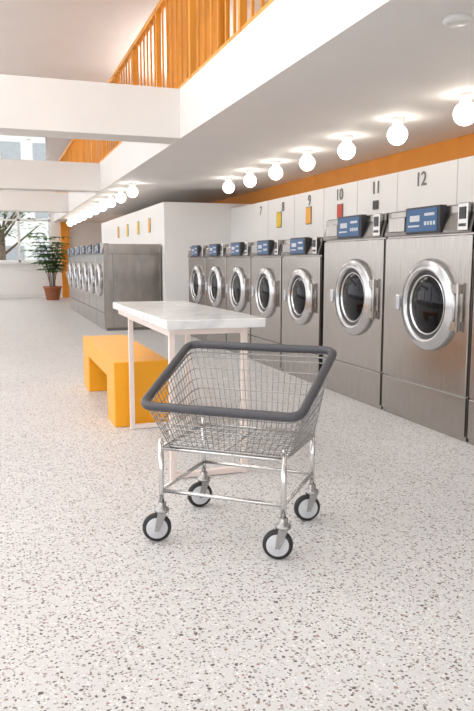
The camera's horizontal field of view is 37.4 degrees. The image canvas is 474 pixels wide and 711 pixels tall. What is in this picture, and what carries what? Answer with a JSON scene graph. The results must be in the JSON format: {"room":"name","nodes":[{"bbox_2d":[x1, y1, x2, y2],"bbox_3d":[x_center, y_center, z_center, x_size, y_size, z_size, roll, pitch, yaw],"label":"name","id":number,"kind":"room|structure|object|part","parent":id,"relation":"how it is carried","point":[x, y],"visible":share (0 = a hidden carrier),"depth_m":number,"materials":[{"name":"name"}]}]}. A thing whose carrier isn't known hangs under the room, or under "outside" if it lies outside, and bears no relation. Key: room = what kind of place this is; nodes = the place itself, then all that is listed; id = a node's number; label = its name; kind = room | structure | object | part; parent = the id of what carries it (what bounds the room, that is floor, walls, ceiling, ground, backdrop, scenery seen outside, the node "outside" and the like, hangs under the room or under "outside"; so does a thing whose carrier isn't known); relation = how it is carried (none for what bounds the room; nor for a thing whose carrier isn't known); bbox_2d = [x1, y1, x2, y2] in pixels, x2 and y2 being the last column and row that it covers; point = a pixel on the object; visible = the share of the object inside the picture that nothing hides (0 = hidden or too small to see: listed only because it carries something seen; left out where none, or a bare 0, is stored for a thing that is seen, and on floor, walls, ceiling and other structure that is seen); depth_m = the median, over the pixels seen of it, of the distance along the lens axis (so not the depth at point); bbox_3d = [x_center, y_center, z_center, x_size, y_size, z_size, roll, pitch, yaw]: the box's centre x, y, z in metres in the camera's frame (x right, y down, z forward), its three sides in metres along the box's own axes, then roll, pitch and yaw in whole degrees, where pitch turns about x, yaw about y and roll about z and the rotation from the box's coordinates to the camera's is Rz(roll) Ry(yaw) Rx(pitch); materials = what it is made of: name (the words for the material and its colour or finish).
{"room":"laundry","nodes":[
{"label":"laundry","id":0,"kind":"room"},
{"bbox_2d":[0,137,114,296],"bbox_3d":[-7.709,-4.465,22.117,9.000,5.300,0.200,-3,8,-19],"label":"wall","id":1,"kind":"structure","parent":0,"point":[14,278],"depth_m":22.66,"materials":[{"name":"white paint"}]},
{"bbox_2d":[0,262,33,263],"bbox_3d":[-8.778,-2.877,21.793,6.030,0.060,0.120,-3,8,-19],"label":"window sill","id":2,"kind":"structure","parent":1,"relation":"attached to","point":[0,262],"depth_m":22.32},
{"bbox_2d":[0,294,45,297],"bbox_3d":[-8.975,-1.825,21.921,6.250,0.120,0.020,-3,8,-19],"label":"baseboard","id":3,"kind":"structure","parent":1,"relation":"attached to","point":[3,295],"depth_m":22.61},
{"bbox_2d":[0,135,47,160],"bbox_3d":[-8.816,-6.468,21.447,5.850,0.850,0.070,-3,8,-19],"label":"window","id":4,"kind":"structure","parent":1,"relation":"in","point":[46,138],"depth_m":22.32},
{"bbox_2d":[0,212,50,261],"bbox_3d":[-8.816,-3.803,21.809,5.850,1.770,0.070,-3,8,-19],"label":"window","id":5,"kind":"structure","parent":1,"relation":"in","point":[17,219],"depth_m":22.47,"materials":[{"name":"white metal"}]},
{"bbox_2d":[60,222,69,297],"bbox_3d":[-5.593,-3.120,22.839,0.250,2.440,0.160,-3,8,-19],"label":"trim column","id":6,"kind":"structure","parent":1,"relation":"attached to","point":[64,228],"depth_m":22.74,"materials":[{"name":"paint"}]},
{"bbox_2d":[0,0,268,87],"bbox_3d":[-3.191,-5.391,8.673,9.400,0.150,28.100,-3,8,-19],"label":"ceiling","id":7,"kind":"structure","parent":0,"point":[80,40],"depth_m":12.93,"materials":[{"name":"paint"}]},
{"bbox_2d":[101,202,250,301],"bbox_3d":[-1.635,-2.046,15.851,1.740,2.190,7.500,-3,8,-19],"label":"wall","id":8,"kind":"structure","parent":0,"point":[177,226],"depth_m":12.19,"materials":[{"name":"white paint"}]},
{"bbox_2d":[148,218,150,232],"bbox_3d":[-1.640,-2.431,13.077,0.012,0.260,0.200,-3,8,-19],"label":"sign plate","id":9,"kind":"object","parent":8,"relation":"attached to","point":[149,219],"visible":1,"depth_m":13.03,"materials":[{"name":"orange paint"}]},
{"bbox_2d":[168,0,229,87],"bbox_3d":[-0.504,-4.067,8.287,0.120,2.370,2.300,-3,8,-19],"label":"wall","id":10,"kind":"structure","parent":0,"point":[222,2],"depth_m":7.92,"materials":[{"name":"paint"}]},
{"bbox_2d":[0,297,473,710],"bbox_3d":[-3.191,-0.015,9.402,9.400,0.100,28.100,-3,8,-19],"label":"floor","id":11,"kind":"structure","parent":0,"point":[370,607],"depth_m":2.86,"materials":[{"name":"stone"}]},
{"bbox_2d":[21,233,69,299],"bbox_3d":[-5.706,-2.692,21.172,1.641,2.039,1.500,-3,8,-19],"label":"potted plant","id":12,"kind":"object","parent":11,"relation":"on","point":[52,292],"visible":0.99,"depth_m":21.17,"materials":[{"name":"green plant"}]},
{"bbox_3d":[-5.626,-1.902,21.372,0.560,0.420,0.560,-3,8,-19],"label":"pot","id":13,"kind":"part","parent":12,"relation":"part of","materials":[{"name":"ceramic"}]},
{"bbox_2d":[66,248,74,310],"bbox_3d":[-3.614,-1.882,17.227,1.075,1.496,0.978,-3,8,-19],"label":"washing machine","id":14,"kind":"object","parent":11,"relation":"on","point":[70,259],"visible":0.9,"depth_m":16.96,"materials":[{"name":"metal"}]},
{"bbox_3d":[-4.037,-1.922,17.075,0.030,1.000,0.964,-3,8,-19],"label":"panel","id":15,"kind":"part","parent":14,"relation":"part of","materials":[{"name":"metal"}]},
{"bbox_3d":[-4.036,-1.288,17.162,0.028,0.265,0.964,-3,8,-19],"label":"kick panel","id":16,"kind":"part","parent":14,"relation":"part of","materials":[{"name":"metal"}]},
{"bbox_2d":[71,247,79,313],"bbox_3d":[-3.290,-1.755,16.289,1.075,1.496,0.978,-3,8,-19],"label":"washing machine","id":17,"kind":"object","parent":11,"relation":"on","point":[74,266],"visible":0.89,"depth_m":16.00,"materials":[{"name":"metal"}]},
{"bbox_3d":[-3.713,-1.795,16.138,0.030,1.000,0.964,-3,8,-19],"label":"panel","id":18,"kind":"part","parent":17,"relation":"part of","materials":[{"name":"metal"}]},
{"bbox_3d":[-3.712,-1.160,16.224,0.028,0.265,0.964,-3,8,-19],"label":"kick panel","id":19,"kind":"part","parent":17,"relation":"part of","materials":[{"name":"metal"}]},
{"bbox_2d":[75,246,84,316],"bbox_3d":[-2.966,-1.628,15.352,1.075,1.496,0.978,-3,8,-19],"label":"washing machine","id":20,"kind":"object","parent":11,"relation":"on","point":[79,249],"visible":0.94,"depth_m":15.08,"materials":[{"name":"metal"}]},
{"bbox_3d":[-3.389,-1.668,15.200,0.030,1.000,0.964,-3,8,-19],"label":"panel","id":21,"kind":"part","parent":20,"relation":"part of","materials":[{"name":"metal"}]},
{"bbox_3d":[-3.388,-1.033,15.287,0.028,0.265,0.964,-3,8,-19],"label":"kick panel","id":22,"kind":"part","parent":20,"relation":"part of","materials":[{"name":"metal"}]},
{"bbox_2d":[80,246,90,320],"bbox_3d":[-2.642,-1.500,14.414,1.075,1.496,0.978,-3,8,-19],"label":"washing machine","id":23,"kind":"object","parent":11,"relation":"on","point":[85,254],"visible":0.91,"depth_m":14.13,"materials":[{"name":"metal"}]},
{"bbox_3d":[-3.065,-1.540,14.263,0.030,1.000,0.964,-3,8,-19],"label":"panel","id":24,"kind":"part","parent":23,"relation":"part of","materials":[{"name":"metal"}]},
{"bbox_3d":[-3.064,-0.906,14.349,0.028,0.265,0.964,-3,8,-19],"label":"kick panel","id":25,"kind":"part","parent":23,"relation":"part of","materials":[{"name":"metal"}]},
{"bbox_2d":[86,244,97,325],"bbox_3d":[-2.318,-1.373,13.477,1.075,1.496,0.978,-3,8,-19],"label":"washing machine","id":26,"kind":"object","parent":11,"relation":"on","point":[91,257],"visible":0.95,"depth_m":13.21,"materials":[{"name":"metal"}]},
{"bbox_3d":[-2.741,-1.413,13.325,0.030,1.000,0.964,-3,8,-19],"label":"panel","id":27,"kind":"part","parent":26,"relation":"part of","materials":[{"name":"metal"}]},
{"bbox_3d":[-2.740,-0.778,13.412,0.028,0.265,0.964,-3,8,-19],"label":"kick panel","id":28,"kind":"part","parent":26,"relation":"part of","materials":[{"name":"metal"}]},
{"bbox_2d":[83,335,168,426],"bbox_3d":[-0.995,0.158,5.992,0.410,0.475,1.900,-3,8,-19],"label":"bench","id":29,"kind":"object","parent":11,"relation":"on","point":[105,357],"visible":0.76,"depth_m":5.17,"materials":[{"name":"paint"}]},
{"bbox_2d":[93,243,160,330],"bbox_3d":[-1.994,-1.246,12.539,1.075,1.496,0.978,-3,8,-19],"label":"washing machine","id":30,"kind":"object","parent":11,"relation":"on","point":[123,272],"visible":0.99,"depth_m":12.08,"materials":[{"name":"metal"}]},
{"bbox_3d":[-2.417,-1.286,12.388,0.030,1.000,0.964,-3,8,-19],"label":"panel","id":31,"kind":"part","parent":30,"relation":"part of","materials":[{"name":"metal"}]},
{"bbox_3d":[-2.417,-0.651,12.474,0.028,0.265,0.964,-3,8,-19],"label":"kick panel","id":32,"kind":"part","parent":30,"relation":"part of","materials":[{"name":"metal"}]},
{"bbox_2d":[113,301,264,479],"bbox_3d":[-0.398,0.129,4.680,0.560,0.885,1.800,-3,8,-19],"label":"folding table","id":33,"kind":"object","parent":11,"relation":"on","point":[169,318],"visible":0.92,"depth_m":3.97,"materials":[{"name":"white stone"}]},
{"bbox_2d":[188,245,207,340],"bbox_3d":[-0.159,-0.980,10.842,1.115,1.426,0.938,-3,8,-19],"label":"washing machine","id":34,"kind":"object","parent":11,"relation":"on","point":[197,260],"visible":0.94,"depth_m":10.51,"materials":[{"name":"metal"}]},
{"bbox_3d":[-0.645,-1.581,10.592,0.005,0.136,0.328,-3,8,-19],"label":"display panel","id":35,"kind":"part","parent":34,"relation":"part of","materials":[{"name":"blue plastic"}]},
{"bbox_3d":[-0.633,-1.077,10.611,0.032,0.353,0.353,-3,8,-19],"label":"door glass","id":36,"kind":"part","parent":34,"relation":"part of","materials":[{"name":"black glass"}]},
{"bbox_3d":[-0.601,-1.019,10.684,0.030,0.930,0.924,-3,8,-19],"label":"panel","id":37,"kind":"part","parent":34,"relation":"part of","materials":[{"name":"metal"}]},
{"bbox_3d":[-0.600,-0.419,10.765,0.028,0.265,0.924,-3,8,-19],"label":"kick panel","id":38,"kind":"part","parent":34,"relation":"part of","materials":[{"name":"metal"}]},
{"bbox_2d":[205,244,227,341],"bbox_3d":[0.152,-0.858,9.942,1.115,1.426,0.938,-3,8,-19],"label":"washing machine","id":39,"kind":"object","parent":11,"relation":"on","point":[215,284],"visible":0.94,"depth_m":9.62,"materials":[{"name":"metal"}]},
{"bbox_3d":[-0.334,-1.459,9.692,0.005,0.136,0.328,-3,8,-19],"label":"display panel","id":40,"kind":"part","parent":39,"relation":"part of","materials":[{"name":"blue plastic"}]},
{"bbox_3d":[-0.322,-0.955,9.711,0.032,0.353,0.353,-3,8,-19],"label":"door glass","id":41,"kind":"part","parent":39,"relation":"part of","materials":[{"name":"black glass"}]},
{"bbox_3d":[-0.290,-0.897,9.784,0.030,0.930,0.924,-3,8,-19],"label":"panel","id":42,"kind":"part","parent":39,"relation":"part of","materials":[{"name":"metal"}]},
{"bbox_3d":[-0.289,-0.297,9.865,0.028,0.265,0.924,-3,8,-19],"label":"kick panel","id":43,"kind":"part","parent":39,"relation":"part of","materials":[{"name":"metal"}]},
{"bbox_2d":[141,341,336,558],"bbox_3d":[0.018,0.382,3.050,0.742,0.823,0.611,3,8,20],"label":"cart","id":44,"kind":"object","parent":11,"relation":"on","point":[277,543],"visible":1,"depth_m":2.99,"materials":[{"name":"grey metal"}]},
{"bbox_3d":[0.012,0.484,3.108,0.566,0.305,0.483,3,8,20],"label":"tube frame","id":45,"kind":"part","parent":44,"relation":"part of","materials":[{"name":"silver metal"}]},
{"bbox_2d":[150,348,327,457],"bbox_3d":[0.012,0.185,3.001,0.704,0.385,0.529,3,8,20],"label":"wire basket","id":46,"kind":"object","parent":44,"relation":"on","point":[306,409],"depth_m":2.95,"materials":[{"name":"metal"}]},
{"bbox_2d":[225,242,253,358],"bbox_3d":[0.463,-0.736,9.042,1.115,1.426,0.938,-3,8,-19],"label":"washing machine","id":47,"kind":"object","parent":11,"relation":"on","point":[238,262],"visible":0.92,"depth_m":8.73,"materials":[{"name":"metal"}]},
{"bbox_3d":[-0.088,-1.361,9.097,0.048,0.090,0.195,-3,8,-19],"label":"soap drawer","id":48,"kind":"part","parent":47,"relation":"part of","materials":[{"name":"metal"}]},
{"bbox_3d":[-0.023,-1.337,8.792,0.005,0.136,0.328,-3,8,-19],"label":"display panel","id":49,"kind":"part","parent":47,"relation":"part of","materials":[{"name":"blue plastic"}]},
{"bbox_3d":[-0.011,-0.833,8.811,0.032,0.353,0.353,-3,8,-19],"label":"door glass","id":50,"kind":"part","parent":47,"relation":"part of","materials":[{"name":"black glass"}]},
{"bbox_3d":[0.021,-0.775,8.883,0.030,0.930,0.924,-3,8,-19],"label":"panel","id":51,"kind":"part","parent":47,"relation":"part of","materials":[{"name":"metal"}]},
{"bbox_3d":[0.022,-0.175,8.965,0.028,0.265,0.924,-3,8,-19],"label":"kick panel","id":52,"kind":"part","parent":47,"relation":"part of","materials":[{"name":"metal"}]},
{"bbox_2d":[250,240,283,370],"bbox_3d":[0.774,-0.614,8.142,1.115,1.426,0.938,-3,8,-19],"label":"washing machine","id":53,"kind":"object","parent":11,"relation":"on","point":[266,261],"visible":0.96,"depth_m":7.84,"materials":[{"name":"metal"}]},
{"bbox_3d":[0.223,-1.239,8.197,0.048,0.090,0.195,-3,8,-19],"label":"soap drawer","id":54,"kind":"part","parent":53,"relation":"part of","materials":[{"name":"metal"}]},
{"bbox_3d":[0.288,-1.215,7.892,0.005,0.136,0.328,-3,8,-19],"label":"display panel","id":55,"kind":"part","parent":53,"relation":"part of","materials":[{"name":"blue plastic"}]},
{"bbox_3d":[0.300,-0.711,7.911,0.032,0.353,0.353,-3,8,-19],"label":"door glass","id":56,"kind":"part","parent":53,"relation":"part of","materials":[{"name":"black glass"}]},
{"bbox_3d":[0.333,-0.053,8.065,0.028,0.265,0.924,-3,8,-19],"label":"kick panel","id":57,"kind":"part","parent":53,"relation":"part of","materials":[{"name":"metal"}]},
{"bbox_3d":[0.332,-0.653,7.984,0.030,0.930,0.924,-3,8,-19],"label":"panel","id":58,"kind":"part","parent":53,"relation":"part of","materials":[{"name":"metal"}]},
{"bbox_2d":[281,237,325,382],"bbox_3d":[1.085,-0.491,7.242,1.115,1.426,0.938,-3,8,-19],"label":"washing machine","id":59,"kind":"object","parent":11,"relation":"on","point":[303,259],"visible":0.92,"depth_m":6.93,"materials":[{"name":"metal"}]},
{"bbox_3d":[0.519,-0.624,7.271,0.075,0.120,0.031,-3,8,-19],"label":"door handle","id":60,"kind":"part","parent":59,"relation":"part of","materials":[{"name":"silver metal"}]},
{"bbox_3d":[0.534,-1.117,7.297,0.048,0.090,0.195,-3,8,-19],"label":"soap drawer","id":61,"kind":"part","parent":59,"relation":"part of","materials":[{"name":"metal"}]},
{"bbox_3d":[0.599,-1.092,6.992,0.005,0.136,0.328,-3,8,-19],"label":"display panel","id":62,"kind":"part","parent":59,"relation":"part of","materials":[{"name":"blue plastic"}]},
{"bbox_3d":[0.611,-0.588,7.011,0.032,0.353,0.353,-3,8,-19],"label":"door glass","id":63,"kind":"part","parent":59,"relation":"part of","materials":[{"name":"black glass"}]},
{"bbox_3d":[0.644,0.069,7.165,0.028,0.265,0.924,-3,8,-19],"label":"kick panel","id":64,"kind":"part","parent":59,"relation":"part of","materials":[{"name":"metal"}]},
{"bbox_3d":[0.643,-0.531,7.083,0.030,0.930,0.924,-3,8,-19],"label":"panel","id":65,"kind":"part","parent":59,"relation":"part of","materials":[{"name":"metal"}]},
{"bbox_2d":[323,213,389,409],"bbox_3d":[1.435,-0.428,6.219,1.115,1.576,1.068,-3,8,-19],"label":"washing machine","id":66,"kind":"object","parent":11,"relation":"on","point":[355,245],"visible":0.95,"depth_m":5.92,"materials":[{"name":"metal"}]},
{"bbox_3d":[0.870,-1.123,6.306,0.048,0.110,0.222,-3,8,-19],"label":"soap drawer","id":67,"kind":"part","parent":66,"relation":"part of","materials":[{"name":"metal"}]},
{"bbox_3d":[0.870,-0.536,6.251,0.075,0.120,0.036,-3,8,-19],"label":"door handle","id":68,"kind":"part","parent":66,"relation":"part of","materials":[{"name":"silver metal"}]},
{"bbox_3d":[0.949,-1.094,5.961,0.005,0.156,0.374,-3,8,-19],"label":"display panel","id":69,"kind":"part","parent":66,"relation":"part of","materials":[{"name":"blue plastic"}]},
{"bbox_3d":[0.994,0.207,6.153,0.028,0.265,1.054,-3,8,-19],"label":"kick panel","id":70,"kind":"part","parent":66,"relation":"part of","materials":[{"name":"metal"}]},
{"bbox_3d":[0.974,-0.495,5.955,0.032,0.403,0.403,-3,8,-19],"label":"door glass","id":71,"kind":"part","parent":66,"relation":"part of","materials":[{"name":"black glass"}]},
{"bbox_3d":[0.993,-0.458,6.062,0.030,1.060,1.054,-3,8,-19],"label":"panel","id":72,"kind":"part","parent":66,"relation":"part of","materials":[{"name":"metal"}]},
{"bbox_2d":[382,202,473,441],"bbox_3d":[1.788,-0.290,5.197,1.115,1.576,1.068,-3,8,-19],"label":"washing machine","id":73,"kind":"object","parent":11,"relation":"on","point":[429,265],"visible":1,"depth_m":4.91,"materials":[{"name":"metal"}]},
{"bbox_3d":[1.223,-0.985,5.284,0.048,0.110,0.222,-3,8,-19],"label":"soap drawer","id":74,"kind":"part","parent":73,"relation":"part of","materials":[{"name":"metal"}]},
{"bbox_3d":[1.223,-0.397,5.229,0.075,0.120,0.036,-3,8,-19],"label":"door handle","id":75,"kind":"part","parent":73,"relation":"part of","materials":[{"name":"silver metal"}]},
{"bbox_3d":[1.302,-0.955,4.939,0.005,0.156,0.374,-3,8,-19],"label":"display panel","id":76,"kind":"part","parent":73,"relation":"part of","materials":[{"name":"blue plastic"}]},
{"bbox_3d":[1.347,0.345,5.131,0.028,0.265,1.054,-3,8,-19],"label":"kick panel","id":77,"kind":"part","parent":73,"relation":"part of","materials":[{"name":"metal"}]},
{"bbox_3d":[1.327,-0.357,4.933,0.032,0.403,0.403,-3,8,-19],"label":"door glass","id":78,"kind":"part","parent":73,"relation":"part of","materials":[{"name":"black glass"}]},
{"bbox_3d":[1.346,-0.319,5.040,0.030,1.060,1.054,-3,8,-19],"label":"panel","id":79,"kind":"part","parent":73,"relation":"part of","materials":[{"name":"metal"}]},
{"bbox_2d":[467,295,473,444],"bbox_3d":[2.141,-0.151,4.175,1.115,1.576,1.068,-3,8,-19],"label":"washing machine","id":80,"kind":"object","parent":11,"relation":"on","point":[470,432],"visible":1,"depth_m":4.55,"materials":[{"name":"metal"}]},
{"bbox_3d":[1.700,0.484,4.109,0.028,0.265,1.054,-3,8,-19],"label":"kick panel","id":81,"kind":"part","parent":80,"relation":"part of","materials":[{"name":"metal"}]},
{"bbox_3d":[1.699,-0.180,4.019,0.030,1.060,1.054,-3,8,-19],"label":"panel","id":82,"kind":"part","parent":80,"relation":"part of","materials":[{"name":"metal"}]},
{"bbox_2d":[54,0,473,222],"bbox_3d":[-0.189,-2.863,10.053,2.645,0.490,27.700,-3,8,-19],"label":"mezzanine slab","id":83,"kind":"object","parent":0,"point":[302,74],"visible":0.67,"depth_m":5.68,"materials":[{"name":"white paint"}]},
{"bbox_2d":[0,190,68,212],"bbox_3d":[-7.405,-3.830,17.178,6.350,0.490,0.380,-3,8,-19],"label":"ceiling beam","id":84,"kind":"structure","parent":83,"relation":"attached to","point":[10,201],"depth_m":17.76,"materials":[{"name":"paint"}]},
{"bbox_2d":[0,159,99,192],"bbox_3d":[-5.526,-3.092,11.740,6.350,0.490,0.380,-3,8,-19],"label":"ceiling beam","id":85,"kind":"structure","parent":83,"relation":"attached to","point":[21,175],"depth_m":12.31,"materials":[{"name":"paint"}]},
{"bbox_2d":[67,218,72,225],"bbox_3d":[-4.956,-3.954,20.770,0.176,0.231,0.176,-3,8,-19],"label":"globe ceiling light","id":86,"kind":"object","parent":83,"relation":"attached to","point":[69,223],"visible":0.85,"depth_m":20.71,"materials":[{"name":"white glass"}]},
{"bbox_2d":[71,216,76,223],"bbox_3d":[-4.593,-3.812,19.720,0.176,0.231,0.176,-3,8,-19],"label":"globe ceiling light","id":87,"kind":"object","parent":83,"relation":"attached to","point":[73,221],"visible":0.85,"depth_m":19.66,"materials":[{"name":"white glass"}]},
{"bbox_2d":[75,213,81,221],"bbox_3d":[-4.231,-3.669,18.670,0.176,0.231,0.176,-3,8,-19],"label":"globe ceiling light","id":88,"kind":"object","parent":83,"relation":"attached to","point":[77,218],"visible":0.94,"depth_m":18.61,"materials":[{"name":"white glass"}]},
{"bbox_3d":[-4.231,-3.641,18.674,0.176,0.175,0.176,-3,8,-19],"label":"globe","id":89,"kind":"part","parent":88,"relation":"part of","materials":[{"name":"white glass"}]},
{"bbox_2d":[80,211,86,219],"bbox_3d":[-3.868,-3.526,17.620,0.176,0.231,0.176,-3,8,-19],"label":"globe ceiling light","id":90,"kind":"object","parent":83,"relation":"attached to","point":[83,216],"visible":0.88,"depth_m":17.56,"materials":[{"name":"white glass"}]},
{"bbox_2d":[85,207,92,216],"bbox_3d":[-3.505,-3.384,16.570,0.176,0.231,0.176,-3,8,-19],"label":"globe ceiling light","id":91,"kind":"object","parent":83,"relation":"attached to","point":[88,213],"visible":0.93,"depth_m":16.51,"materials":[{"name":"white glass"}]},
{"bbox_2d":[0,74,179,143],"bbox_3d":[-3.647,-2.354,6.303,6.350,0.490,0.380,-3,8,-19],"label":"ceiling beam","id":92,"kind":"structure","parent":83,"relation":"attached to","point":[29,106],"depth_m":6.86,"materials":[{"name":"paint"}]},
{"bbox_2d":[91,204,98,214],"bbox_3d":[-3.142,-3.241,15.520,0.176,0.231,0.176,-3,8,-19],"label":"globe ceiling light","id":93,"kind":"object","parent":83,"relation":"attached to","point":[95,210],"visible":0.98,"depth_m":15.46,"materials":[{"name":"white glass"}]},
{"bbox_2d":[98,200,106,210],"bbox_3d":[-2.779,-3.099,14.470,0.176,0.231,0.176,-3,8,-19],"label":"globe ceiling light","id":94,"kind":"object","parent":83,"relation":"attached to","point":[102,206],"visible":1,"depth_m":14.42,"materials":[{"name":"white glass"}]},
{"bbox_2d":[106,195,115,206],"bbox_3d":[-2.417,-2.956,13.420,0.176,0.231,0.176,-3,8,-19],"label":"globe ceiling light","id":95,"kind":"object","parent":83,"relation":"attached to","point":[110,202],"visible":1,"depth_m":13.36,"materials":[{"name":"white glass"}]},
{"bbox_2d":[116,189,125,202],"bbox_3d":[-2.054,-2.814,12.370,0.176,0.231,0.176,-3,8,-19],"label":"globe ceiling light","id":96,"kind":"object","parent":83,"relation":"attached to","point":[120,197],"visible":1,"depth_m":12.31,"materials":[{"name":"white glass"}]},
{"bbox_2d":[127,183,137,197],"bbox_3d":[-1.691,-2.671,11.320,0.176,0.231,0.176,-3,8,-19],"label":"globe ceiling light","id":97,"kind":"object","parent":83,"relation":"attached to","point":[132,191],"visible":1,"depth_m":11.26,"materials":[{"name":"white glass"}]},
{"bbox_2d":[58,0,273,192],"bbox_3d":[-1.653,-3.753,10.360,0.070,1.190,25.550,-3,8,-19],"label":"railing","id":98,"kind":"object","parent":83,"relation":"on","point":[73,153],"depth_m":7.86,"materials":[{"name":"orange wood"}]},
{"bbox_2d":[223,177,233,192],"bbox_3d":[-0.126,-2.576,10.615,0.176,0.231,0.176,-3,8,-19],"label":"globe ceiling light","id":99,"kind":"object","parent":83,"relation":"attached to","point":[228,187],"visible":1,"depth_m":10.56,"materials":[{"name":"white glass"}]},
{"bbox_3d":[-0.126,-2.548,10.619,0.176,0.175,0.176,-3,8,-19],"label":"globe","id":100,"kind":"part","parent":99,"relation":"part of","materials":[{"name":"white glass"}]},
{"bbox_2d":[244,170,255,186],"bbox_3d":[0.182,-2.455,9.724,0.176,0.231,0.176,-3,8,-19],"label":"globe ceiling light","id":101,"kind":"object","parent":83,"relation":"attached to","point":[250,179],"visible":1,"depth_m":9.67,"materials":[{"name":"white glass"}]},
{"bbox_2d":[269,160,282,179],"bbox_3d":[0.489,-2.334,8.834,0.176,0.231,0.176,-3,8,-19],"label":"globe ceiling light","id":102,"kind":"object","parent":83,"relation":"attached to","point":[275,172],"visible":1,"depth_m":8.78,"materials":[{"name":"white glass"}]},
{"bbox_2d":[299,149,314,170],"bbox_3d":[0.797,-2.213,7.943,0.176,0.231,0.176,-3,8,-19],"label":"globe ceiling light","id":103,"kind":"object","parent":83,"relation":"attached to","point":[307,162],"visible":1,"depth_m":7.89,"materials":[{"name":"white glass"}]},
{"bbox_2d":[338,135,354,159],"bbox_3d":[1.105,-2.092,7.053,0.176,0.231,0.176,-3,8,-19],"label":"globe ceiling light","id":104,"kind":"object","parent":83,"relation":"attached to","point":[346,150],"visible":1,"depth_m":7.00,"materials":[{"name":"white glass"}]},
{"bbox_2d":[387,117,407,144],"bbox_3d":[1.413,-1.971,6.162,0.176,0.231,0.176,-3,8,-19],"label":"globe ceiling light","id":105,"kind":"object","parent":83,"relation":"attached to","point":[397,134],"visible":1,"depth_m":6.11,"materials":[{"name":"white glass"}]},
{"bbox_2d":[441,13,472,26],"bbox_3d":[1.136,-1.727,3.614,0.156,0.030,0.156,-3,8,-19],"label":"smoke detector","id":106,"kind":"object","parent":83,"relation":"attached to","point":[455,19],"visible":1,"depth_m":3.58,"materials":[{"name":"white plastic"}]},
{"bbox_2d":[453,92,473,125],"bbox_3d":[1.720,-1.850,5.271,0.176,0.231,0.176,-3,8,-19],"label":"globe ceiling light","id":107,"kind":"object","parent":83,"relation":"attached to","point":[463,114],"visible":1,"depth_m":5.22,"materials":[{"name":"white glass"}]},
{"bbox_2d":[213,133,473,203],"bbox_3d":[1.161,-2.891,10.516,0.200,5.300,28.100,-3,8,-19],"label":"wall","id":108,"kind":"structure","parent":0,"point":[462,146],"depth_m":8.71,"materials":[{"name":"paint"}]},
{"bbox_2d":[231,156,473,242],"bbox_3d":[2.723,-0.538,5.081,0.540,2.100,15.900,-3,8,-19],"label":"wall","id":109,"kind":"structure","parent":0,"point":[247,224],"depth_m":8.05,"materials":[{"name":"white paint"}]},
{"bbox_2d":[276,211,281,227],"bbox_3d":[0.613,-1.985,10.236,0.012,0.230,0.180,-3,8,-19],"label":"sign plate","id":110,"kind":"object","parent":109,"relation":"attached to","point":[279,214],"visible":1,"depth_m":10.21,"materials":[{"name":"yellow plastic"}]},
{"bbox_2d":[306,206,311,224],"bbox_3d":[0.947,-1.854,9.270,0.012,0.230,0.170,-3,8,-19],"label":"sign plate","id":111,"kind":"object","parent":109,"relation":"attached to","point":[308,209],"visible":1,"depth_m":9.25,"materials":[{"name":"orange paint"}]},
{"bbox_2d":[337,203,342,218],"bbox_3d":[1.238,-1.739,8.427,0.012,0.170,0.150,-3,8,-19],"label":"sign plate","id":112,"kind":"object","parent":109,"relation":"attached to","point":[339,206],"visible":0.79,"depth_m":8.42,"materials":[{"name":"red plastic"}]},
{"bbox_2d":[337,188,342,199],"bbox_3d":[1.237,-1.936,8.403,0.006,0.133,0.146,-3,8,-19],"label":"number","id":113,"kind":"object","parent":109,"relation":"attached to","point":[341,188],"visible":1,"depth_m":8.39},
{"bbox_2d":[373,200,378,209],"bbox_3d":[1.510,-1.642,7.638,0.012,0.100,0.120,-3,8,-19],"label":"sign plate","id":114,"kind":"object","parent":109,"relation":"attached to","point":[375,202],"visible":1,"depth_m":7.62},
{"bbox_3d":[1.510,-1.642,7.638,0.012,0.080,0.100,-3,8,-19],"label":"plate","id":115,"kind":"part","parent":114,"relation":"part of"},
{"bbox_2d":[373,181,378,193],"bbox_3d":[1.510,-1.828,7.612,0.006,0.130,0.114,-3,8,-19],"label":"number","id":116,"kind":"object","parent":109,"relation":"attached to","point":[378,181],"visible":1,"depth_m":7.58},
{"bbox_2d":[294,159,458,236],"bbox_3d":[1.225,-1.707,8.488,0.004,0.700,4.655,-3,8,-19],"label":"trim","id":117,"kind":"structure","parent":109,"relation":"attached to","point":[458,159],"depth_m":8.00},
{"bbox_2d":[417,171,425,185],"bbox_3d":[1.794,-1.718,6.791,0.006,0.131,0.145,-3,8,-19],"label":"number","id":118,"kind":"object","parent":109,"relation":"attached to","point":[424,172],"visible":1,"depth_m":6.77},
{"label":"outside","id":119,"kind":"structure","parent":0,"visible":0},
{"bbox_3d":[2.983,-1.584,22.149,100.000,0.180,120.000,-3,8,-19],"label":"ground","id":120,"kind":"structure","parent":119,"visible":0},
{"bbox_2d":[0,139,46,259],"bbox_3d":[-9.289,-5.397,27.935,4.049,5.822,3.647,3,8,20],"label":"street tree","id":121,"kind":"object","parent":120,"relation":"on","point":[3,232],"visible":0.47,"depth_m":28.09,"materials":[{"name":"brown plant"}]},
{"bbox_2d":[0,135,48,259],"bbox_3d":[-17.160,-11.379,49.034,28.000,12.000,6.050,-3,8,-19],"label":"building","id":122,"kind":"structure","parent":120,"relation":"on","point":[11,147],"depth_m":47.00,"materials":[{"name":"white"}]}
]}

